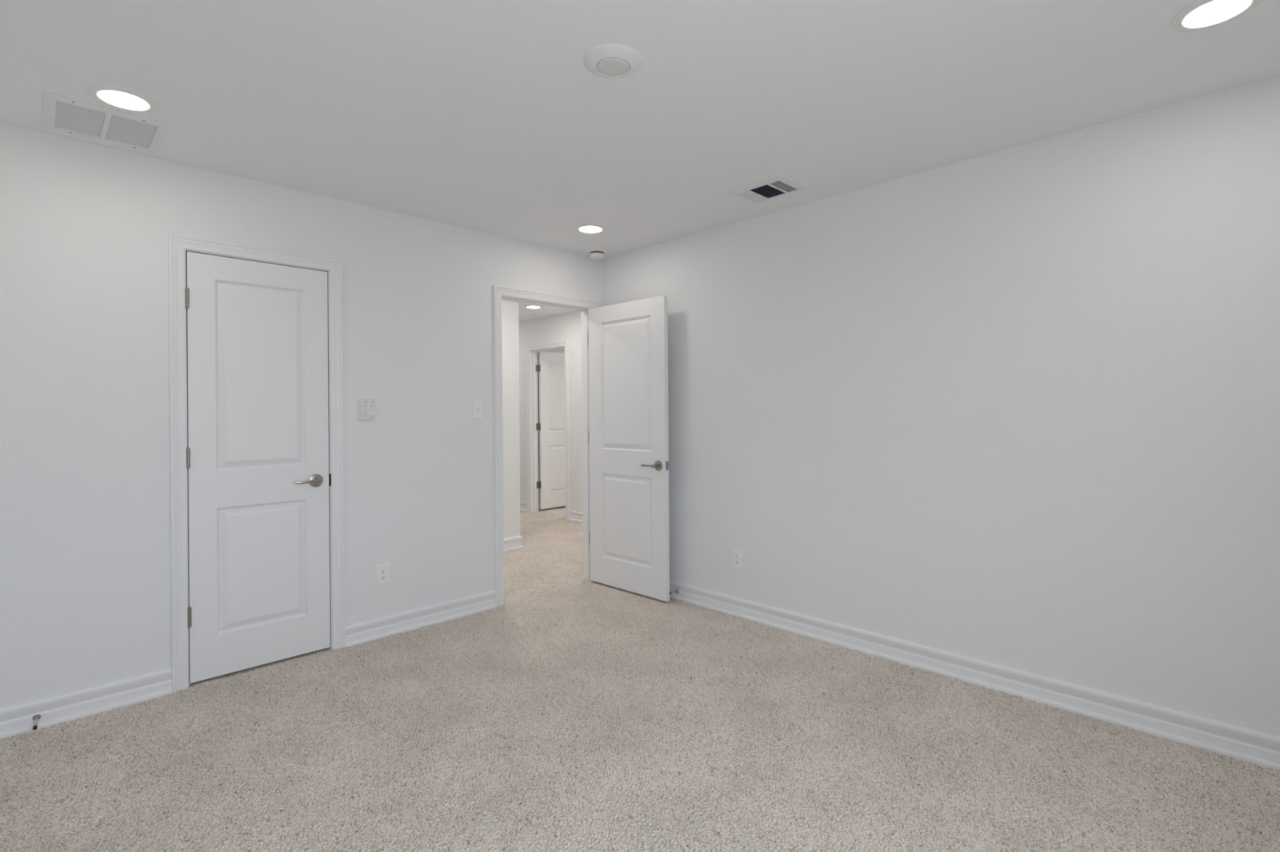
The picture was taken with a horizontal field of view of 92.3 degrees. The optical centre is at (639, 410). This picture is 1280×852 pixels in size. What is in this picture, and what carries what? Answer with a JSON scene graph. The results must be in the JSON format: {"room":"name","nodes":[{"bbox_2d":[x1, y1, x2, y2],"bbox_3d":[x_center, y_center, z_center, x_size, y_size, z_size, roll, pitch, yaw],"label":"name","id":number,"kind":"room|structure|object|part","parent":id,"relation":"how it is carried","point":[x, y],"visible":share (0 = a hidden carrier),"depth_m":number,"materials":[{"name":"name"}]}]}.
{"room":"empty bedroom","nodes":[
{"label":"empty bedroom","id":0,"kind":"room"},
{"bbox_2d":[0,123,603,709],"bbox_3d":[-1.602,0.092,3.491,3.620,2.500,0.116,0,0,-45],"label":"wall","id":1,"kind":"structure","parent":0,"point":[85,537],"depth_m":2.79,"materials":[{"name":"white paint"}]},
{"bbox_2d":[32,715,40,730],"bbox_3d":[-2.447,1.262,2.489,0.025,0.035,0.081,0,0,-40],"label":"door stop","id":2,"kind":"object","parent":1,"relation":"attached to","point":[36,717],"visible":1,"depth_m":2.50,"materials":[{"name":"silver metal"}]},
{"bbox_3d":[-2.447,1.265,2.489,0.011,0.011,0.054,0,12,-40],"label":"rod","id":3,"kind":"part","parent":2,"relation":"part of","materials":[{"name":"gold metal"}]},
{"bbox_2d":[0,590,497,739],"bbox_3d":[-1.843,1.254,3.141,2.534,0.138,0.028,0,0,-45],"label":"baseboard","id":4,"kind":"structure","parent":1,"relation":"attached to","point":[15,720],"depth_m":2.74,"materials":[{"name":"white paint"}]},
{"bbox_2d":[168,232,345,693],"bbox_3d":[-1.937,0.251,3.141,0.761,2.146,0.137,0,0,-45],"label":"door frame","id":5,"kind":"structure","parent":1,"relation":"attached to","point":[179,245],"depth_m":2.88,"materials":[{"name":"white paint"}]},
{"bbox_3d":[-1.681,0.375,3.333,0.007,0.064,0.013,0,0,-45],"label":"strike plate","id":6,"kind":"part","parent":5,"relation":"part of","materials":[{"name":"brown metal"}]},
{"bbox_2d":[185,251,329,683],"bbox_3d":[-1.897,0.265,3.094,0.628,2.032,0.097,0,0,-45],"label":"door","id":7,"kind":"structure","parent":1,"relation":"in","point":[257,451],"depth_m":3.08,"materials":[{"name":"white paint"}]},
{"bbox_3d":[-1.729,0.373,3.205,0.120,0.013,0.010,0,0,-45],"label":"lever","id":8,"kind":"part","parent":7,"relation":"part of","materials":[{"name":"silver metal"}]},
{"bbox_3d":[-1.727,0.373,3.277,0.069,0.069,0.008,0,0,-45],"label":"lever handle","id":9,"kind":"part","parent":7,"relation":"part of","materials":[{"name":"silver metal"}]},
{"bbox_2d":[358,399,374,420],"bbox_3d":[-1.534,-0.006,3.453,0.082,0.121,0.034,0,0,-45],"label":"control plate","id":10,"kind":"object","parent":1,"relation":"attached to","point":[366,406],"visible":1,"depth_m":3.44,"materials":[{"name":"white plastic"}]},
{"bbox_2d":[376,563,389,586],"bbox_3d":[-1.474,0.940,3.525,0.074,0.116,0.008,0,0,-45],"label":"power outlet","id":11,"kind":"object","parent":1,"relation":"attached to","point":[382,571],"visible":1,"depth_m":3.52,"materials":[{"name":"white plastic"}]},
{"bbox_2d":[380,568,385,573],"bbox_3d":[-1.472,0.920,3.523,0.029,0.028,0.002,0,0,-45],"label":"receptacle","id":12,"kind":"object","parent":11,"relation":"attached to","point":[382,571],"depth_m":3.52,"materials":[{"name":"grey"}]},
{"bbox_2d":[380,575,386,580],"bbox_3d":[-1.472,0.959,3.523,0.029,0.028,0.002,0,0,-45],"label":"receptacle","id":13,"kind":"object","parent":11,"relation":"attached to","point":[382,577],"depth_m":3.52,"materials":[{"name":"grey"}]},
{"bbox_2d":[472,400,483,419],"bbox_3d":[-1.041,-0.004,3.957,0.074,0.116,0.016,0,0,-45],"label":"light switch","id":14,"kind":"object","parent":1,"relation":"attached to","point":[477,406],"visible":1,"depth_m":3.96,"materials":[{"name":"white plastic"}]},
{"bbox_2d":[493,284,599,607],"bbox_3d":[-0.679,0.242,4.408,0.914,2.146,0.157,0,0,-45],"label":"door frame","id":15,"kind":"structure","parent":1,"relation":"attached to","point":[500,293],"depth_m":4.15,"materials":[{"name":"white paint"}]},
{"bbox_2d":[587,295,669,601],"bbox_3d":[-0.097,0.252,4.354,0.775,2.032,0.159,0,0,44],"label":"door","id":16,"kind":"structure","parent":1,"relation":"in","point":[628,341],"depth_m":4.30,"materials":[{"name":"white paint"}]},
{"bbox_3d":[0.051,0.369,4.113,0.120,0.013,0.010,0,0,44],"label":"lever","id":17,"kind":"part","parent":16,"relation":"part of","materials":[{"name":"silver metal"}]},
{"bbox_3d":[0.123,0.368,4.113,0.069,0.069,0.008,0,0,44],"label":"lever handle","id":18,"kind":"part","parent":16,"relation":"part of","materials":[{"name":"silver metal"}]},
{"bbox_2d":[502,300,519,538],"bbox_3d":[-1.851,0.093,5.171,1.896,2.500,0.120,0,0,-45],"label":"wall","id":19,"kind":"structure","parent":0,"point":[510,329],"depth_m":5.73,"materials":[{"name":"white paint"}]},
{"bbox_2d":[503,535,523,551],"bbox_3d":[-2.852,1.262,6.274,1.824,0.138,3.162,0,0,-45],"label":"baseboard","id":20,"kind":"structure","parent":19,"relation":"attached to","point":[513,543],"depth_m":5.72,"materials":[{"name":"white paint"}]},
{"bbox_2d":[518,311,582,512],"bbox_3d":[-0.834,0.086,7.348,0.110,2.500,4.500,0,0,-45],"label":"wall","id":21,"kind":"structure","parent":0,"point":[567,326],"depth_m":7.27,"materials":[{"name":"white paint"}]},
{"bbox_2d":[526,340,569,519],"bbox_3d":[-1.106,0.244,7.608,0.131,2.148,0.848,0,0,-45],"label":"door frame","id":22,"kind":"structure","parent":21,"relation":"attached to","point":[531,350],"depth_m":7.84,"materials":[{"name":"white paint"}]},
{"bbox_2d":[535,351,565,509],"bbox_3d":[-1.037,0.250,8.113,0.758,2.032,0.107,0,0,-45],"label":"door","id":23,"kind":"structure","parent":21,"relation":"in","point":[550,368],"depth_m":8.02,"materials":[{"name":"white paint"}]},
{"bbox_3d":[-1.312,-0.545,7.884,0.052,0.089,0.043,0,0,-45],"label":"hinge plate","id":24,"kind":"part","parent":23,"relation":"part of","materials":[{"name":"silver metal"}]},
{"bbox_3d":[-1.307,0.206,7.884,0.052,0.089,0.043,0,0,-45],"label":"hinge plate","id":25,"kind":"part","parent":23,"relation":"part of","materials":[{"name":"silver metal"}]},
{"bbox_3d":[-1.302,0.955,7.884,0.052,0.089,0.043,0,0,-45],"label":"hinge plate","id":26,"kind":"part","parent":23,"relation":"part of","materials":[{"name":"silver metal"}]},
{"bbox_2d":[520,502,582,522],"bbox_3d":[-0.915,1.248,7.340,0.028,0.138,4.384,0,0,-45],"label":"baseboard","id":27,"kind":"structure","parent":21,"relation":"attached to","point":[575,516],"depth_m":7.22,"materials":[{"name":"white paint"}]},
{"bbox_2d":[0,506,1279,851],"bbox_3d":[-0.144,1.290,5.168,8.000,0.026,8.750,0,0,-45],"label":"floor","id":28,"kind":"structure","parent":0,"point":[572,713],"depth_m":2.27,"materials":[{"name":"carpet"}]},
{"bbox_2d":[0,0,1279,321],"bbox_3d":[-0.163,-1.229,5.154,8.020,0.120,8.770,0,0,-45],"label":"ceiling","id":29,"kind":"structure","parent":0,"point":[486,116],"depth_m":2.23,"materials":[{"name":"white paint"}]},
{"bbox_2d":[41,92,169,153],"bbox_3d":[-2.160,-1.206,2.483,0.365,0.116,0.378,0,0,-45],"label":"ceiling vent","id":30,"kind":"object","parent":29,"relation":"in","point":[60,113],"visible":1,"depth_m":2.47,"materials":[{"name":"white metal"}]},
{"bbox_3d":[-2.218,-1.157,2.432,0.140,0.010,0.294,0,0,-45],"label":"louver panel","id":31,"kind":"part","parent":30,"relation":"part of","materials":[{"name":"white metal"}]},
{"bbox_3d":[-2.106,-1.158,2.543,0.144,0.010,0.294,0,0,-45],"label":"louver panel","id":32,"kind":"part","parent":30,"relation":"part of","materials":[{"name":"white metal"}]},
{"bbox_2d":[87,84,158,112],"bbox_3d":[-1.912,-1.152,2.277,0.201,0.008,0.201,0,0,-45],"label":"recessed light","id":33,"kind":"object","parent":29,"relation":"in","point":[118,97],"visible":1,"depth_m":2.26,"materials":[{"name":"white plastic"}]},
{"bbox_2d":[524,305,542,308],"bbox_3d":[-1.190,-1.157,6.861,0.201,0.008,0.201,0,0,-45],"label":"recessed light","id":34,"kind":"object","parent":29,"relation":"in","point":[526,306],"visible":1,"depth_m":6.85,"materials":[{"name":"white plastic"}]},
{"bbox_2d":[574,223,606,233],"bbox_3d":[-0.317,-1.164,3.939,0.201,0.008,0.201,0,0,-45],"label":"recessed light","id":35,"kind":"object","parent":29,"relation":"in","point":[587,228],"visible":1,"depth_m":3.92,"materials":[{"name":"white plastic"}]},
{"bbox_2d":[586,248,607,258],"bbox_3d":[-0.316,-1.147,4.521,0.156,0.042,0.156,0,0,-45],"label":"smoke detector","id":36,"kind":"object","parent":29,"relation":"attached to","point":[596,253],"visible":1,"depth_m":4.48,"materials":[{"name":"white plastic"}]},
{"bbox_3d":[-0.317,-1.164,4.521,0.156,0.008,0.156,0,0,-45],"label":"mounting plate","id":37,"kind":"part","parent":36,"relation":"part of","materials":[{"name":"white plastic"}]},
{"bbox_2d":[584,44,642,78],"bbox_3d":[-0.089,-1.158,2.055,0.195,0.022,0.195,0,0,-45],"label":"smoke detector","id":38,"kind":"object","parent":29,"relation":"in","point":[606,60],"visible":1,"depth_m":2.02,"materials":[{"name":"white plastic"}]},
{"bbox_2d":[727,176,805,204],"bbox_3d":[0.676,-1.228,3.286,0.258,0.113,0.326,0,0,-45],"label":"ceiling vent","id":39,"kind":"object","parent":29,"relation":"in","point":[778,187],"visible":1,"depth_m":3.30,"materials":[{"name":"white metal"}]},
{"bbox_2d":[1171,0,1262,31],"bbox_3d":[1.699,-1.179,1.811,0.201,0.008,0.201,0,0,-45],"label":"recessed light","id":40,"kind":"object","parent":29,"relation":"in","point":[1201,15],"visible":1,"depth_m":1.82,"materials":[{"name":"white plastic"}]},
{"bbox_2d":[602,75,1279,737],"bbox_3d":[1.194,0.071,3.332,0.120,2.500,4.286,0,0,-45],"label":"wall","id":41,"kind":"structure","parent":0,"point":[1017,407],"depth_m":2.75,"materials":[{"name":"white paint"}]},
{"bbox_2d":[732,549,742,569],"bbox_3d":[0.607,0.929,3.838,0.008,0.116,0.074,0,0,-45],"label":"power outlet","id":42,"kind":"object","parent":41,"relation":"attached to","point":[736,554],"visible":1,"depth_m":3.84,"materials":[{"name":"white plastic"}]},
{"bbox_2d":[669,580,1279,772],"bbox_3d":[1.149,1.233,3.281,0.028,0.138,4.050,0,0,-45],"label":"baseboard","id":43,"kind":"structure","parent":41,"relation":"attached to","point":[1260,748],"depth_m":2.72,"materials":[{"name":"white paint"}]}
]}

